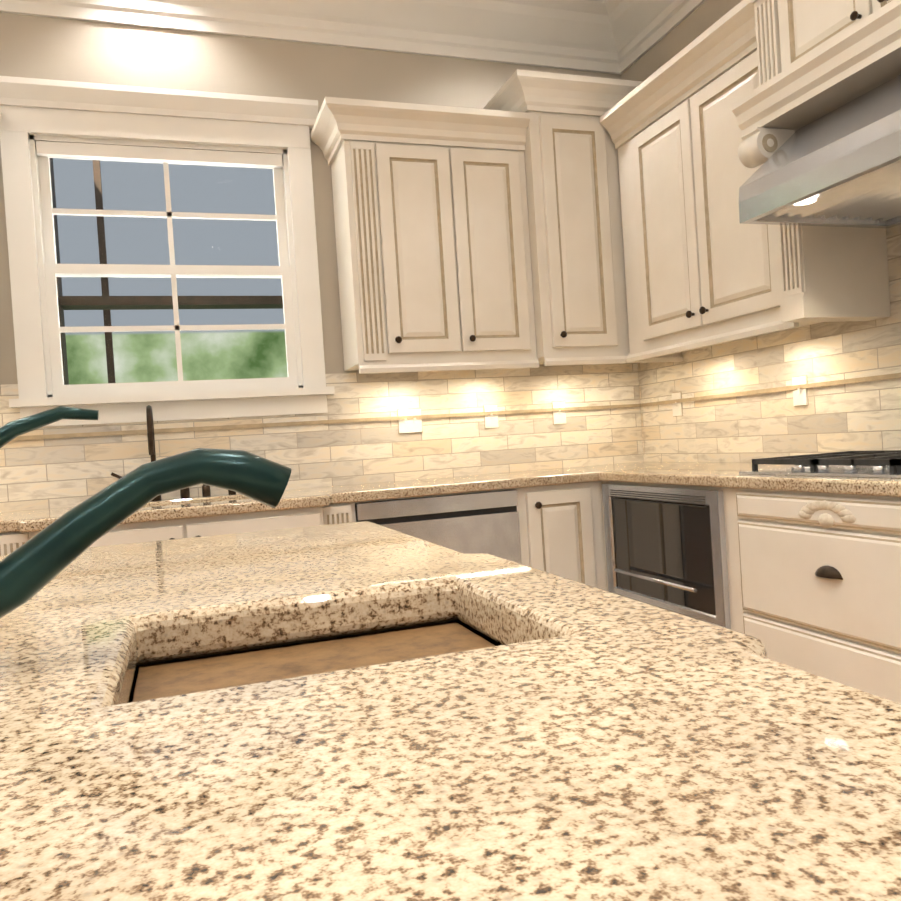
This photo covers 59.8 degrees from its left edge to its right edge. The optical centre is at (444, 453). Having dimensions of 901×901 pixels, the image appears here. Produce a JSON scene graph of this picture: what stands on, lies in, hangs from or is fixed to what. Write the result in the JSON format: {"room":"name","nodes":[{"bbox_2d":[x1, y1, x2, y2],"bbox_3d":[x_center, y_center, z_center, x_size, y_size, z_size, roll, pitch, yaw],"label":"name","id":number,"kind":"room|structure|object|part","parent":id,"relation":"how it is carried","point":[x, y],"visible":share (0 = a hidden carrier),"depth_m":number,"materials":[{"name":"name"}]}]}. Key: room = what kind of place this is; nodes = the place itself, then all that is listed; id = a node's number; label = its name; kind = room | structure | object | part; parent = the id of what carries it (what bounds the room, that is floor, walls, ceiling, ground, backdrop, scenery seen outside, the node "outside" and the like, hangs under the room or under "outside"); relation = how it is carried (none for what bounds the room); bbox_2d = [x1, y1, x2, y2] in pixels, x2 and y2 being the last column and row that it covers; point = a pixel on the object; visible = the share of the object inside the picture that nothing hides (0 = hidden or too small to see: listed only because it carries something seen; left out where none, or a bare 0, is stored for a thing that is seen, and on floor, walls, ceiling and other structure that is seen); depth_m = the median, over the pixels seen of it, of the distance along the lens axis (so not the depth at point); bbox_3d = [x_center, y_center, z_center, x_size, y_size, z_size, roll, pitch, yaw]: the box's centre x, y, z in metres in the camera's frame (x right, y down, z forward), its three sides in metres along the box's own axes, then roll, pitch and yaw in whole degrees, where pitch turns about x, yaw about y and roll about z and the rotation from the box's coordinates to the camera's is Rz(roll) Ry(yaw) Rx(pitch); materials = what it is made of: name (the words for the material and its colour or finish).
{"room":"kitchen","nodes":[
{"label":"kitchen","id":0,"kind":"room"},
{"bbox_2d":[0,12,643,511],"bbox_3d":[-2.666,-0.446,3.104,8.100,3.320,0.172,-4,1,-18],"label":"wall","id":1,"kind":"structure","parent":0,"point":[350,436],"depth_m":3.74,"materials":[{"name":"tile"}]},
{"bbox_2d":[0,76,334,426],"bbox_3d":[-1.233,-0.875,3.548,1.380,1.450,0.225,-4,1,-18],"label":"window","id":2,"kind":"structure","parent":1,"relation":"in","point":[33,110],"depth_m":3.48,"materials":[{"name":"paint"}]},
{"bbox_3d":[-1.236,-0.830,3.568,1.050,1.090,0.085,-4,1,-18],"label":"window sashes","id":3,"kind":"part","parent":2,"relation":"part of","materials":[{"name":"white wood"}]},
{"bbox_2d":[0,0,620,74],"bbox_3d":[-2.711,-1.953,2.926,7.800,0.300,0.200,-4,1,-18],"label":"ceiling","id":4,"kind":"structure","parent":1,"relation":"attached to","point":[571,34],"depth_m":3.81,"materials":[{"name":"paint"}]},
{"bbox_2d":[0,363,643,511],"bbox_3d":[-0.877,-0.089,3.622,4.108,0.535,0.022,-4,1,-18],"label":"backsplash","id":5,"kind":"structure","parent":1,"relation":"attached to","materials":[{"name":"tile"}]},
{"bbox_2d":[324,101,467,372],"bbox_3d":[-0.236,-0.973,3.662,0.483,1.125,0.336,-4,1,-18],"label":"upper cabinet","id":6,"kind":"object","parent":1,"relation":"attached to","point":[393,167],"depth_m":3.51,"materials":[{"name":"paint"}]},
{"bbox_2d":[397,408,422,433],"bbox_3d":[-0.170,-0.160,3.852,0.124,0.122,0.011,-4,1,-18],"label":"outlet","id":7,"kind":"object","parent":1,"relation":"attached to","point":[414,425],"depth_m":3.85,"materials":[{"name":"plastic"}]},
{"bbox_2d":[444,109,535,370],"bbox_3d":[0.174,-1.001,3.799,0.382,1.125,0.336,-4,1,-18],"label":"upper cabinet","id":8,"kind":"object","parent":1,"relation":"attached to","point":[489,235],"depth_m":3.64,"materials":[{"name":"paint"}]},
{"bbox_2d":[483,404,498,428],"bbox_3d":[0.236,-0.188,3.988,0.078,0.122,0.011,-4,1,-18],"label":"outlet","id":9,"kind":"object","parent":1,"relation":"attached to","point":[490,421],"depth_m":3.99,"materials":[{"name":"plastic"}]},
{"bbox_2d":[492,73,623,367],"bbox_3d":[0.546,-1.106,3.887,0.389,1.285,0.406,-4,1,-18],"label":"upper cabinet","id":10,"kind":"object","parent":1,"relation":"attached to","point":[568,151],"depth_m":3.69,"materials":[{"name":"paint"}]},
{"bbox_2d":[552,401,566,424],"bbox_3d":[0.601,-0.213,4.110,0.078,0.122,0.011,-4,1,-18],"label":"outlet","id":11,"kind":"object","parent":1,"relation":"attached to","point":[559,417],"depth_m":4.11,"materials":[{"name":"plastic"}]},
{"bbox_2d":[621,0,741,81],"bbox_3d":[2.294,-0.726,0.781,0.150,3.320,7.430,-4,1,-18],"label":"wall","id":12,"kind":"structure","parent":0,"point":[697,22],"depth_m":3.77,"materials":[{"name":"paint"}]},
{"bbox_2d":[596,81,682,363],"bbox_3d":[0.901,-1.131,4.006,0.360,1.285,0.406,-4,1,-18],"label":"upper cabinet","id":13,"kind":"object","parent":12,"relation":"attached to","point":[617,90],"depth_m":3.79,"materials":[{"name":"paint"}]},
{"bbox_2d":[604,0,705,73],"bbox_3d":[2.032,-2.222,0.702,0.200,0.300,7.430,-4,1,-18],"label":"crown molding","id":14,"kind":"structure","parent":12,"relation":"attached to","point":[640,28],"depth_m":3.96,"materials":[{"name":"paint"}]},
{"bbox_2d":[672,392,682,416],"bbox_3d":[1.167,-0.247,3.950,0.011,0.122,0.078,-4,1,-18],"label":"outlet","id":15,"kind":"object","parent":12,"relation":"attached to","point":[677,409],"depth_m":3.94,"materials":[{"name":"plastic"}]},
{"bbox_2d":[608,0,821,355],"bbox_3d":[1.163,-1.056,3.295,0.326,1.125,1.088,-4,1,-18],"label":"upper cabinet","id":16,"kind":"object","parent":12,"relation":"attached to","point":[702,266],"depth_m":3.20,"materials":[{"name":"paint"}]},
{"bbox_2d":[638,224,900,461],"bbox_3d":[1.563,-0.542,2.727,0.022,1.155,3.248,-4,1,-18],"label":"backsplash","id":17,"kind":"structure","parent":12,"relation":"attached to","point":[736,400],"depth_m":3.25,"materials":[{"name":"tile"}]},
{"bbox_2d":[792,375,808,406],"bbox_3d":[1.430,-0.252,3.163,0.011,0.122,0.078,-4,1,-18],"label":"outlet","id":18,"kind":"object","parent":12,"relation":"attached to","point":[800,396],"depth_m":3.16,"materials":[{"name":"plastic"}]},
{"bbox_2d":[731,0,900,322],"bbox_3d":[1.359,-1.403,2.196,0.606,1.886,1.516,-4,1,-18],"label":"wall cabinet","id":19,"kind":"object","parent":12,"relation":"attached to","point":[816,59],"visible":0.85,"depth_m":2.58,"materials":[{"name":"paint"}]},
{"bbox_2d":[739,74,900,227],"bbox_3d":[1.381,-0.926,2.201,0.624,0.321,0.904,-4,1,-18],"label":"steel range hood","id":20,"kind":"object","parent":19,"relation":"attached to","point":[840,166],"visible":1,"depth_m":2.31,"materials":[{"name":"metal"}]},
{"bbox_3d":[-1.358,1.240,-0.453,8.100,0.100,7.730,-4,1,-18],"label":"floor","id":21,"kind":"structure","parent":0,"visible":0},
{"bbox_2d":[0,461,667,591],"bbox_3d":[-0.713,0.631,3.282,4.105,0.916,0.734,-4,1,-18],"label":"base cabinet","id":22,"kind":"object","parent":21,"relation":"on","point":[548,520],"depth_m":3.28,"materials":[{"name":"paint"}]},
{"bbox_2d":[0,521,900,900],"bbox_3d":[-1.174,0.700,0.539,2.848,0.922,1.792,-4,1,-18],"label":"kitchen island","id":23,"kind":"object","parent":21,"relation":"on","point":[360,711],"visible":1,"depth_m":0.45,"materials":[{"name":"beige stone"}]},
{"bbox_2d":[604,481,699,619],"bbox_3d":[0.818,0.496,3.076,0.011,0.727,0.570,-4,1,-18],"label":"oven","id":24,"kind":"object","parent":21,"relation":"on","point":[652,528],"depth_m":3.12,"materials":[{"name":"glass"}]},
{"bbox_2d":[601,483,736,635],"bbox_3d":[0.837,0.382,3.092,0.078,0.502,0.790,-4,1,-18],"label":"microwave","id":25,"kind":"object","parent":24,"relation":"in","point":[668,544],"depth_m":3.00,"materials":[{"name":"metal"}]},
{"bbox_2d":[604,462,900,703],"bbox_3d":[1.421,0.510,2.329,0.655,0.916,2.610,-4,1,-18],"label":"base cabinet","id":26,"kind":"object","parent":21,"relation":"on","point":[802,572],"depth_m":2.36,"materials":[{"name":"paint"}]},
{"bbox_2d":[0,461,900,568],"bbox_3d":[-0.342,0.188,2.080,4.106,0.041,3.254,-4,1,-18],"label":"countertop","id":27,"kind":"structure","parent":26,"relation":"on","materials":[{"name":"beige stone"}]},
{"bbox_2d":[0,406,291,617],"bbox_3d":[-0.311,0.067,0.711,0.346,0.224,0.073,-4,1,-18],"label":"island faucet","id":28,"kind":"object","parent":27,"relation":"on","point":[34,565],"visible":1,"depth_m":0.70,"materials":[{"name":"green metal"}]},
{"bbox_2d":[111,405,235,500],"bbox_3d":[-1.163,-0.005,3.349,0.511,0.408,0.202,-4,1,-18],"label":"bridge faucet","id":29,"kind":"object","parent":27,"relation":"on","point":[185,492],"visible":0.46,"depth_m":3.38,"materials":[{"name":"brown metal"}]},
{"bbox_2d":[739,450,900,477],"bbox_3d":[1.401,0.027,2.370,0.510,0.048,0.900,-4,1,-18],"label":"gas cooktop","id":30,"kind":"object","parent":27,"relation":"in","point":[881,463],"visible":1,"depth_m":2.45,"materials":[{"name":"metal"}]},
{"label":"outside","id":31,"kind":"structure","parent":0,"visible":0},
{"bbox_2d":[49,158,287,384],"bbox_3d":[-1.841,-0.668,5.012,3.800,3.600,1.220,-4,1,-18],"label":"window panes","id":32,"kind":"structure","parent":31,"point":[112,304],"depth_m":5.57,"materials":[{"name":"clear glass"}]}
]}

